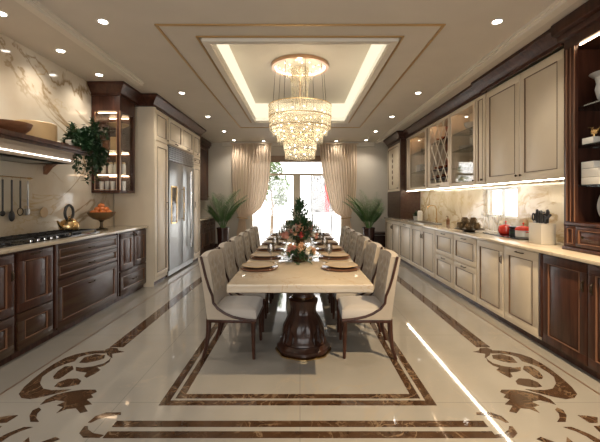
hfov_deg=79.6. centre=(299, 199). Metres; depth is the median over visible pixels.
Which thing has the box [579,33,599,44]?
light
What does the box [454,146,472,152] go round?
shelf
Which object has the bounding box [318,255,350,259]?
charger plate
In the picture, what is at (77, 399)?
trim
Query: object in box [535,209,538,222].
kitchen knife
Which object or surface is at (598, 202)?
plate
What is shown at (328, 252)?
bowl
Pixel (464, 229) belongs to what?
fruit tray
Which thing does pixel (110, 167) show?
storage jar
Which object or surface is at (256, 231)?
dining chair
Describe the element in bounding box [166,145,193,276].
fridge
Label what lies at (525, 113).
upper cabinet
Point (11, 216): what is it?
serving spoon
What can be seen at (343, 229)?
dining chair
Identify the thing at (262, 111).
light
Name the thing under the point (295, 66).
chandelier
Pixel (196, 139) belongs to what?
tall cabinet
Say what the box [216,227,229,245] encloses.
pot
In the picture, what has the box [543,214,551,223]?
kitchen knife
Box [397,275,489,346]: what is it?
trim
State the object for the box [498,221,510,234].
pot
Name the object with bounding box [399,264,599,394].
trim
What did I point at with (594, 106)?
shelf
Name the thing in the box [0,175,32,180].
utensil rail
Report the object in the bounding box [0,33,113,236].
wall
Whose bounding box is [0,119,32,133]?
serving bowl
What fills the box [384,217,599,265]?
countertop
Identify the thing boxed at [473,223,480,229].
artichoke
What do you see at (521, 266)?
base cabinet
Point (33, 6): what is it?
trim
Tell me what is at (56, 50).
recessed light
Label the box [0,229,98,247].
gas hob
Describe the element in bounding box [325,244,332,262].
wine glass
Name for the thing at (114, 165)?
storage jar
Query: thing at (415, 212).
herb pot
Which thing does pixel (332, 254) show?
dinner plate
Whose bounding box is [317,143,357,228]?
curtain
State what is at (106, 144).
box
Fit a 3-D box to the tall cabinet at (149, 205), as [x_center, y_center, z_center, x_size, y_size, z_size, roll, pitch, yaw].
[-2.564,-0.050,5.905,0.652,2.800,0.626,0,0,0]
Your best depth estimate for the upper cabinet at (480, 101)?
4.96 m
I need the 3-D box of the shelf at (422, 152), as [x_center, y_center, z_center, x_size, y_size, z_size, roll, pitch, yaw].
[2.683,-1.026,7.700,0.287,0.012,1.078,0,0,0]
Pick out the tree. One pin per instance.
(279, 199)
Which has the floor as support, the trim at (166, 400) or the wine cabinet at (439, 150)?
the trim at (166, 400)
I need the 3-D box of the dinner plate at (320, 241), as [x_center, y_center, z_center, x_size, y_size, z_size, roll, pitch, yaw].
[0.360,0.566,4.875,0.284,0.022,0.284,0,0,0]
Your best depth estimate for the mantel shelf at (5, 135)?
3.36 m
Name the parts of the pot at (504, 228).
lid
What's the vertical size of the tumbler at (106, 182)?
0.130 m
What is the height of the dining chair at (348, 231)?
0.886 m
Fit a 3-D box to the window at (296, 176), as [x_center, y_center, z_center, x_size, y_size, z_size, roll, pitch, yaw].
[-0.090,0.050,10.285,2.660,2.600,0.090,0,0,0]
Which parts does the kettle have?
spout, handle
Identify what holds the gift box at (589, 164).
on the gift box at (589, 172)
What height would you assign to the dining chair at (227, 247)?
0.886 m
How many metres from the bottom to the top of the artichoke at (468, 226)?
0.103 m
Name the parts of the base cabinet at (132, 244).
door, moulding, drawer, moulding, door, moulding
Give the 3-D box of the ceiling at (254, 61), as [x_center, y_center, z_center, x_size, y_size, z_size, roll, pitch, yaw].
[0.000,-2.005,5.525,1.900,0.050,3.790,0,0,0]
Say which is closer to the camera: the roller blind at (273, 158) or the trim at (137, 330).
the trim at (137, 330)
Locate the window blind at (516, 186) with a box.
[484,186,516,208]
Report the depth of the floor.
2.82 m
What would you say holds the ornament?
on the gift box at (592, 139)
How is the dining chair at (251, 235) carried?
on the floor
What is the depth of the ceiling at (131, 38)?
3.66 m
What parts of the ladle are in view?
handle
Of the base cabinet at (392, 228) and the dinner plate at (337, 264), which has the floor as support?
the base cabinet at (392, 228)
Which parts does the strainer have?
handle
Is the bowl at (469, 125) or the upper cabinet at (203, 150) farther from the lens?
the upper cabinet at (203, 150)
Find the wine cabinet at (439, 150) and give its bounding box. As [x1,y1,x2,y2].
[429,114,468,188]
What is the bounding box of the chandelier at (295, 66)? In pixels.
[268,54,331,156]
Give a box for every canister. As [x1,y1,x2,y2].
[110,137,115,149]
[417,210,422,219]
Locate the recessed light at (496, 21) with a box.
[490,19,503,24]
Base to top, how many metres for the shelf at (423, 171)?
0.012 m
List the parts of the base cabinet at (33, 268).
drawer, door, moulding, moulding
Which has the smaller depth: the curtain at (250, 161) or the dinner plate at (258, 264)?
the dinner plate at (258, 264)
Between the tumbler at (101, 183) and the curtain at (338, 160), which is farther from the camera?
the curtain at (338, 160)
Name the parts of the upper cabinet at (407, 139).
moulding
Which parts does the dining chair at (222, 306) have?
leg, backrest, leg, trim, seat frame, seat, leg, leg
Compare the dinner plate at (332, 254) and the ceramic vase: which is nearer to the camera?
the ceramic vase
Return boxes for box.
[103,141,109,149]
[416,164,424,171]
[581,161,599,168]
[581,167,599,177]
[581,176,599,184]
[582,136,599,144]
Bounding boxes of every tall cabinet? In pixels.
[114,107,168,286]
[192,133,199,262]
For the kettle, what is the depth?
4.07 m
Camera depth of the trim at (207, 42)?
3.67 m
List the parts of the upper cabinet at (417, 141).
door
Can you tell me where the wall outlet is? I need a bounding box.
[40,207,47,217]
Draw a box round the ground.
[253,216,340,244]
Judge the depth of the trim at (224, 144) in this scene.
10.04 m
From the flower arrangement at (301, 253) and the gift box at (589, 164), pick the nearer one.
the gift box at (589, 164)
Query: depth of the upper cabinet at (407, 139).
8.38 m
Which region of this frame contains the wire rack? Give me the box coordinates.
[481,211,504,231]
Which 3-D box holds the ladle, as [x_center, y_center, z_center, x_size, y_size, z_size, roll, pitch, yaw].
[-2.866,-0.021,3.470,0.034,0.358,0.056,0,0,0]
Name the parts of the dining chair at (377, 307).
leg, leg, seat, seat frame, trim, leg, backrest, leg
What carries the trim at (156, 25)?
attached to the ceiling at (131, 38)
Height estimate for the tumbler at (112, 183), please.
0.130 m
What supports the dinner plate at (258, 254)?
on the charger plate at (251, 256)
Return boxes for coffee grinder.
[509,226,516,235]
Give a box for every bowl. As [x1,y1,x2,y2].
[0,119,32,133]
[87,212,115,219]
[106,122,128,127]
[267,244,274,253]
[291,255,308,261]
[325,244,332,253]
[464,123,472,129]
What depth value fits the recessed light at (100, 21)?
3.26 m
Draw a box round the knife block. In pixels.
[529,223,555,244]
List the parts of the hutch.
moulding, moulding, drawer, drawer, moulding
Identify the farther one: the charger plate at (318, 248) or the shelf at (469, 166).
the shelf at (469, 166)
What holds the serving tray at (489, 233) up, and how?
on the countertop at (556, 250)
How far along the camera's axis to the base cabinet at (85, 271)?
3.96 m
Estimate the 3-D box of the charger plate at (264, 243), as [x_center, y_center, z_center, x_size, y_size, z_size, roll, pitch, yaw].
[-0.355,0.586,4.875,0.332,0.018,0.332,0,0,0]
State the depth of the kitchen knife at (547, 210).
3.67 m
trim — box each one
[0,266,197,394]
[0,347,122,441]
[14,0,143,85]
[103,421,496,437]
[110,277,201,346]
[154,24,445,127]
[159,323,435,404]
[175,323,419,398]
[201,38,398,122]
[222,142,374,146]
[375,0,577,143]
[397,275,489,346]
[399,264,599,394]
[474,347,599,441]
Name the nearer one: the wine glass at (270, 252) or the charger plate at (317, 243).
the wine glass at (270, 252)
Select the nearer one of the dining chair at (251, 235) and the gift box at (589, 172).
the gift box at (589, 172)
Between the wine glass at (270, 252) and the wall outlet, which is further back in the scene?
the wall outlet
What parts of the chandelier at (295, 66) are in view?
stem, canopy plate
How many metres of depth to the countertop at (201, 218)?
9.15 m
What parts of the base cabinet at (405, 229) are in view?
moulding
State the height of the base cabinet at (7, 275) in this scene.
0.920 m
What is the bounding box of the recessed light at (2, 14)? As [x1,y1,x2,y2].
[0,11,8,16]
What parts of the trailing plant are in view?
pot, stem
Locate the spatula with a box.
[25,181,29,214]
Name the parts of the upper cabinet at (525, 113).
moulding, door, moulding, door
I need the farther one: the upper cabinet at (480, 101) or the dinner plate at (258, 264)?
the upper cabinet at (480, 101)
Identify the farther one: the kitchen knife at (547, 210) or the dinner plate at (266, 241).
the dinner plate at (266, 241)
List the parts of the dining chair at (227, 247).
backrest, trim, seat, leg, leg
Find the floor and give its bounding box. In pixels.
[0,248,599,441]
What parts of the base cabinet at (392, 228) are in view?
door, moulding, door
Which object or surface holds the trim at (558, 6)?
attached to the ceiling at (131, 38)
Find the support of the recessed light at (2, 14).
in the ceiling at (131, 38)
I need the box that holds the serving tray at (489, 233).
[483,232,528,239]
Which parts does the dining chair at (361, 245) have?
backrest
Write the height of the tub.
0.200 m
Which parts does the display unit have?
moulding, door, panel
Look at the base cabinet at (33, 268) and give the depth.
3.21 m
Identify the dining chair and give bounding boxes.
[198,248,263,359]
[216,241,266,332]
[228,236,271,312]
[238,232,272,298]
[244,228,255,253]
[251,226,260,247]
[328,232,362,298]
[329,236,370,312]
[332,241,384,332]
[338,248,400,359]
[339,226,348,247]
[343,228,355,252]
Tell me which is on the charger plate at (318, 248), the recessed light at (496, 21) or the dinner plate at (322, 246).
the dinner plate at (322, 246)
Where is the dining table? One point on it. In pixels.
(303, 338)
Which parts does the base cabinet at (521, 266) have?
moulding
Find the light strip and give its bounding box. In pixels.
[413,178,563,190]
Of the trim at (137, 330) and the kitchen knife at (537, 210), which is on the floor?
the trim at (137, 330)
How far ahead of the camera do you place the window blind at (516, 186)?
5.04 m
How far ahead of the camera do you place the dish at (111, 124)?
5.19 m
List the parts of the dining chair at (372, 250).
leg, leg, seat, trim, backrest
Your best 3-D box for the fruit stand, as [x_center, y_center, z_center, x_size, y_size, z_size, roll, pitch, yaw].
[-2.680,0.281,4.860,0.351,0.235,0.351,0,0,0]
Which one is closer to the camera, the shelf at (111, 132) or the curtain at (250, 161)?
the shelf at (111, 132)
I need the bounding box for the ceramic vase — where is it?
[589,70,599,99]
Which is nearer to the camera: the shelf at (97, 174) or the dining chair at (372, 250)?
the dining chair at (372, 250)
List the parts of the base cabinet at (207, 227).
drawer, door, drawer, door, drawer, door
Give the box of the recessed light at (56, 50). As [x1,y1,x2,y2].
[54,49,66,52]
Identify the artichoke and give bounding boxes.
[457,222,464,228]
[462,217,469,223]
[465,223,471,229]
[469,217,477,224]
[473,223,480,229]
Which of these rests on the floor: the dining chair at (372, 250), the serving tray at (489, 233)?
the dining chair at (372, 250)
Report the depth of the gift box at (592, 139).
3.05 m
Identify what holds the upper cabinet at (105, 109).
attached to the wall at (33, 86)
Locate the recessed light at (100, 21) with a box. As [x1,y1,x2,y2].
[96,19,109,24]
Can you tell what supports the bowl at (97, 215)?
on the fruit stand
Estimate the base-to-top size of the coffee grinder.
0.115 m
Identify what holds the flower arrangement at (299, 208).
on the dining table
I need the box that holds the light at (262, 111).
[216,44,386,120]
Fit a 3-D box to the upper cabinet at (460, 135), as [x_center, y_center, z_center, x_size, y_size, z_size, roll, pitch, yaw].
[2.654,-0.830,5.580,0.372,1.240,0.897,0,0,0]
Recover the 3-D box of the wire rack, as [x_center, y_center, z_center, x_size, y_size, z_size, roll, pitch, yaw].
[2.780,0.310,5.200,0.080,0.280,0.641,0,0,0]
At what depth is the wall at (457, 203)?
5.33 m
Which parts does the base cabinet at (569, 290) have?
moulding, door, handle, handle, door, moulding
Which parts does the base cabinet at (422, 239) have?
moulding, door, moulding, door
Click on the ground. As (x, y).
(263, 222)
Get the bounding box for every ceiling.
[0,0,587,142]
[229,44,370,102]
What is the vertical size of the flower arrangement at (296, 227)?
0.436 m
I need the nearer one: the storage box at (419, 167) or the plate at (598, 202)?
the plate at (598, 202)
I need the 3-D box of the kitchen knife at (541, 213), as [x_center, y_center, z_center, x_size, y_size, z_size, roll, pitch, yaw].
[2.470,0.205,3.672,0.033,0.170,0.037,0,0,22]
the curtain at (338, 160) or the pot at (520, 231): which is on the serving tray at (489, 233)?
the pot at (520, 231)
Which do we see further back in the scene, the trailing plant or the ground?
the ground
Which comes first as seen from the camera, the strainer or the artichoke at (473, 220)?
the strainer
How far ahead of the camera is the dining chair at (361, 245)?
4.54 m
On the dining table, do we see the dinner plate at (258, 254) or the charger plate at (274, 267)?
the charger plate at (274, 267)
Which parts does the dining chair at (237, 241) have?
backrest, leg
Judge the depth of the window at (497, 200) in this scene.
5.16 m
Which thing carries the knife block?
on the countertop at (556, 250)
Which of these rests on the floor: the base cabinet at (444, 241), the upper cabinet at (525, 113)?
the base cabinet at (444, 241)
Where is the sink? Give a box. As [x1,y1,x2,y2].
[411,221,440,223]
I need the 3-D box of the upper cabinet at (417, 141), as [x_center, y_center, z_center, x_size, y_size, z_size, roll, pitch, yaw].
[2.654,-0.830,7.700,0.372,1.240,1.117,0,0,0]
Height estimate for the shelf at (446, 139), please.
0.012 m
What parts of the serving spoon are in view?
handle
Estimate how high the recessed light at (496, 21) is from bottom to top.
0.006 m
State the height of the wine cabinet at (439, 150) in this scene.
1.240 m
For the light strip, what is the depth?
4.49 m
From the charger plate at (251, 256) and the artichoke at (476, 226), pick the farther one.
the artichoke at (476, 226)
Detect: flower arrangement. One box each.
[277,197,321,234]
[280,215,318,245]
[280,241,321,264]
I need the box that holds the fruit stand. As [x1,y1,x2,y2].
[87,212,115,229]
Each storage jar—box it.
[101,165,105,173]
[108,162,112,173]
[113,162,115,173]
[122,162,125,173]
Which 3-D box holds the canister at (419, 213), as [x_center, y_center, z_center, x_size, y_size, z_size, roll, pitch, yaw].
[2.660,0.340,7.980,0.110,0.220,0.110,0,0,0]
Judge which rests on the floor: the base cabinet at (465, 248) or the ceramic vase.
the base cabinet at (465, 248)
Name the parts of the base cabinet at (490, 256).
moulding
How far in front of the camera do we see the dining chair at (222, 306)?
3.06 m
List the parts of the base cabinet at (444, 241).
moulding, moulding, drawer, drawer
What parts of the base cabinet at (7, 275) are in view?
moulding, moulding, drawer, door, handle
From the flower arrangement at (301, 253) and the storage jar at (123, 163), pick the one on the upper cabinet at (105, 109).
the storage jar at (123, 163)
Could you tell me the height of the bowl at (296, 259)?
0.055 m
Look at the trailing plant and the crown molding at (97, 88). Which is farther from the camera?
the crown molding at (97, 88)
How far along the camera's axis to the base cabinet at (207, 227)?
9.26 m
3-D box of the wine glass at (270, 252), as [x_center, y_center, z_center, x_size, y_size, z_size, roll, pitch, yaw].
[-0.275,0.505,3.410,0.070,0.180,0.069,0,0,0]
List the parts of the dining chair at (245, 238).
backrest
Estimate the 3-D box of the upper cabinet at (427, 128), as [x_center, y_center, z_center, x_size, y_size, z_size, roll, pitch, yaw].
[2.669,-0.830,7.070,0.342,1.240,0.137,0,0,0]
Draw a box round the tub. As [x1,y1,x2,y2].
[16,119,56,141]
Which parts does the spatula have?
handle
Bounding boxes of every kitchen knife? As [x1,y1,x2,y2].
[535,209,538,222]
[540,212,543,223]
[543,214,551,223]
[546,209,549,223]
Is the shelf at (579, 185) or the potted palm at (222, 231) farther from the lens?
the potted palm at (222, 231)
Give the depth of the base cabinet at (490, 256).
4.16 m
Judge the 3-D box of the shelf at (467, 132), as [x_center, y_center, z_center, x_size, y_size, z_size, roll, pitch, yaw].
[2.683,-1.076,5.580,0.287,0.012,0.858,0,0,0]
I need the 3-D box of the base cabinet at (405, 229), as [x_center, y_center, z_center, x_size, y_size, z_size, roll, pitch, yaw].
[2.494,0.916,7.545,0.652,0.868,0.827,0,0,0]
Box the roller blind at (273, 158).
[270,156,320,161]
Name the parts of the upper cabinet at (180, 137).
door, door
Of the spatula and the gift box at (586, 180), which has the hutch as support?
the gift box at (586, 180)
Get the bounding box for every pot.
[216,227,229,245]
[362,227,374,241]
[412,211,416,219]
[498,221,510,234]
[515,223,528,237]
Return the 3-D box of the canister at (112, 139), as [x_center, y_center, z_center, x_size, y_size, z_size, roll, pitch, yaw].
[-2.650,-0.800,5.170,0.100,0.200,0.100,0,0,0]
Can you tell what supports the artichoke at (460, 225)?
on the fruit tray at (464, 229)
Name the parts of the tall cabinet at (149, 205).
door, moulding, door, moulding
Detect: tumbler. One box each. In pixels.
[99,181,103,188]
[105,181,109,188]
[110,181,114,188]
[122,181,125,190]
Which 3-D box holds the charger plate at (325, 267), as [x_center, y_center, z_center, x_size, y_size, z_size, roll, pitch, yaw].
[0.355,0.586,3.120,0.332,0.018,0.332,0,0,0]
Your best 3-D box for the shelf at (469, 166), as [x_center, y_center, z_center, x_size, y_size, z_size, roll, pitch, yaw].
[2.683,-0.516,5.580,0.287,0.012,0.858,0,0,0]
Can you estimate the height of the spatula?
0.360 m
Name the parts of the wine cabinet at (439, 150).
door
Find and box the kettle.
[56,204,79,230]
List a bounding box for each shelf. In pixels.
[0,128,93,155]
[97,130,129,134]
[97,174,124,175]
[412,149,424,154]
[412,170,424,173]
[434,138,447,143]
[453,165,472,168]
[454,127,472,135]
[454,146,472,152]
[578,100,599,110]
[578,141,599,146]
[578,184,599,186]
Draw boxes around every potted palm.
[203,189,248,245]
[342,190,384,241]
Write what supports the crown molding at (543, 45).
attached to the wall at (457, 203)
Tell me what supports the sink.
in the countertop at (556, 250)
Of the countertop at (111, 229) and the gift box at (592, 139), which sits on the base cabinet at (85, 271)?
the countertop at (111, 229)
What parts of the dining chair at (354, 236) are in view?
backrest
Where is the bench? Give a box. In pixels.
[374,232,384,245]
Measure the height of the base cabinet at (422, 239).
0.868 m
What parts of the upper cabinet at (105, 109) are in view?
moulding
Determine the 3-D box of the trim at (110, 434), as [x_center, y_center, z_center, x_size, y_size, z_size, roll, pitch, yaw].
[0.000,1.349,2.120,2.240,0.001,0.160,0,0,0]
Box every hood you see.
[0,128,93,174]
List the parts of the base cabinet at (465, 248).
moulding, moulding, drawer, drawer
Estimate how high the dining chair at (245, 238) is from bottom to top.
0.886 m
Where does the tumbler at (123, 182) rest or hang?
in the upper cabinet at (105, 109)
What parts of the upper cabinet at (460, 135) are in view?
door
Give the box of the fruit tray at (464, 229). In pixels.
[454,228,484,231]
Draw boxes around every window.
[250,173,342,227]
[486,188,516,218]
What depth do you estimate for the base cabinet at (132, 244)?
5.10 m
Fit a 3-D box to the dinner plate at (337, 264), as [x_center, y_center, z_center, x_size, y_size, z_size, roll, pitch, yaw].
[0.360,0.566,3.120,0.284,0.022,0.284,0,0,0]
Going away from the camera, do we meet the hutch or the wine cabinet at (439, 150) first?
the hutch
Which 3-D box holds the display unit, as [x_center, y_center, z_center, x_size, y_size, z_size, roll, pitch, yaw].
[2.584,-0.051,9.125,0.512,2.799,1.247,0,0,0]
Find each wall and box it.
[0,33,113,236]
[200,143,387,242]
[420,181,563,241]
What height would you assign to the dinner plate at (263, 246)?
0.022 m
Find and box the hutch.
[562,21,599,255]
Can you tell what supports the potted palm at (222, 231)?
on the floor
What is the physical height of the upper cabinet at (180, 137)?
0.480 m
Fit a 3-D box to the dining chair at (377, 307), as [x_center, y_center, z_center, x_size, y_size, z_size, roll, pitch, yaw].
[0.608,0.911,3.269,0.495,0.886,0.523,0,0,2]
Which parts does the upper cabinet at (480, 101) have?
moulding, door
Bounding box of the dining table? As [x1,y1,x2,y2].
[227,232,372,361]
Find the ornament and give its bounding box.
[588,127,599,135]
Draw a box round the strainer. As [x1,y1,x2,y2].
[17,180,23,215]
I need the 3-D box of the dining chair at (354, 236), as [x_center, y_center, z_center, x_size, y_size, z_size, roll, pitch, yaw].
[0.608,0.911,5.131,0.495,0.886,0.522,0,0,-2]
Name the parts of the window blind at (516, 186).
head rail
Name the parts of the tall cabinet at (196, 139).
door, door, door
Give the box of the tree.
[265,162,292,232]
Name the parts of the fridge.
dispenser frame, dispenser panel, door, handle, door, handle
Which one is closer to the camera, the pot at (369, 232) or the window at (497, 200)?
the window at (497, 200)
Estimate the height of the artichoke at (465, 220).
0.103 m
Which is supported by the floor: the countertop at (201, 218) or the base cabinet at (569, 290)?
the base cabinet at (569, 290)
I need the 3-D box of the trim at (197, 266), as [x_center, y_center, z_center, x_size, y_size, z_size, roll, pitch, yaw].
[-2.082,1.349,4.050,0.013,0.001,11.100,0,0,0]
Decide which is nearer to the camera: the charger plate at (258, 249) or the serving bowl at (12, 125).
the serving bowl at (12, 125)
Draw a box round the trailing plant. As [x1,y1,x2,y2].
[62,117,109,184]
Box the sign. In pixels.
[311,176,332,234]
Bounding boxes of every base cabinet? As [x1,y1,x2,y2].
[0,252,14,365]
[10,245,52,360]
[49,233,118,338]
[115,228,145,302]
[200,218,214,254]
[385,219,401,260]
[400,222,413,267]
[411,225,437,282]
[435,230,456,293]
[454,234,479,307]
[477,239,507,324]
[504,246,544,346]
[539,253,599,379]
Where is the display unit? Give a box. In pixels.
[388,139,419,218]
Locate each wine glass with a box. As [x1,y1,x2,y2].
[267,244,274,262]
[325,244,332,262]
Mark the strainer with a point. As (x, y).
(19, 180)
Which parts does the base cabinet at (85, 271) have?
drawer, drawer, drawer, moulding, moulding, moulding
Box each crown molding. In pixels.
[87,81,210,148]
[383,0,599,146]
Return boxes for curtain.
[230,143,271,235]
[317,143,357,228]
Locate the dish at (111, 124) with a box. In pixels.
[106,122,128,132]
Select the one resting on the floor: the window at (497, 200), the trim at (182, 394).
the trim at (182, 394)
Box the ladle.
[0,179,5,215]
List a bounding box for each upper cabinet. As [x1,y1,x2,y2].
[91,96,134,193]
[168,117,192,153]
[200,145,208,199]
[406,138,408,190]
[409,128,441,190]
[426,126,428,188]
[450,98,495,186]
[476,93,509,184]
[486,48,563,183]
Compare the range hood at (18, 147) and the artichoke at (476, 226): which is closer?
the range hood at (18, 147)
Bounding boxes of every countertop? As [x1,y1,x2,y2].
[0,226,148,254]
[200,217,212,220]
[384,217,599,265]
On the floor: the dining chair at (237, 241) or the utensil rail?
the dining chair at (237, 241)
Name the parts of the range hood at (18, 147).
filter panel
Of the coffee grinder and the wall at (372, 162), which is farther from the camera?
the wall at (372, 162)
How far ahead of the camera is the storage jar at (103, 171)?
5.10 m
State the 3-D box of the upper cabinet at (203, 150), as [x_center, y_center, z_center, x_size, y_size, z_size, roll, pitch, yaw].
[-2.714,-0.720,9.205,0.332,1.460,1.907,0,0,0]
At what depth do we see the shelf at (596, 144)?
3.17 m
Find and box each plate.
[240,265,277,271]
[242,261,274,267]
[249,255,281,259]
[251,252,278,256]
[256,247,283,250]
[258,245,281,248]
[262,242,285,244]
[263,240,283,242]
[314,242,337,244]
[316,240,336,242]
[316,247,343,250]
[318,245,341,248]
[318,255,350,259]
[321,252,348,256]
[322,265,359,271]
[325,261,357,267]
[597,196,599,215]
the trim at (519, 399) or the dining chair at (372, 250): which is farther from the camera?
the dining chair at (372, 250)
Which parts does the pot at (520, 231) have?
lid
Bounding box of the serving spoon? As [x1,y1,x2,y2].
[8,180,14,221]

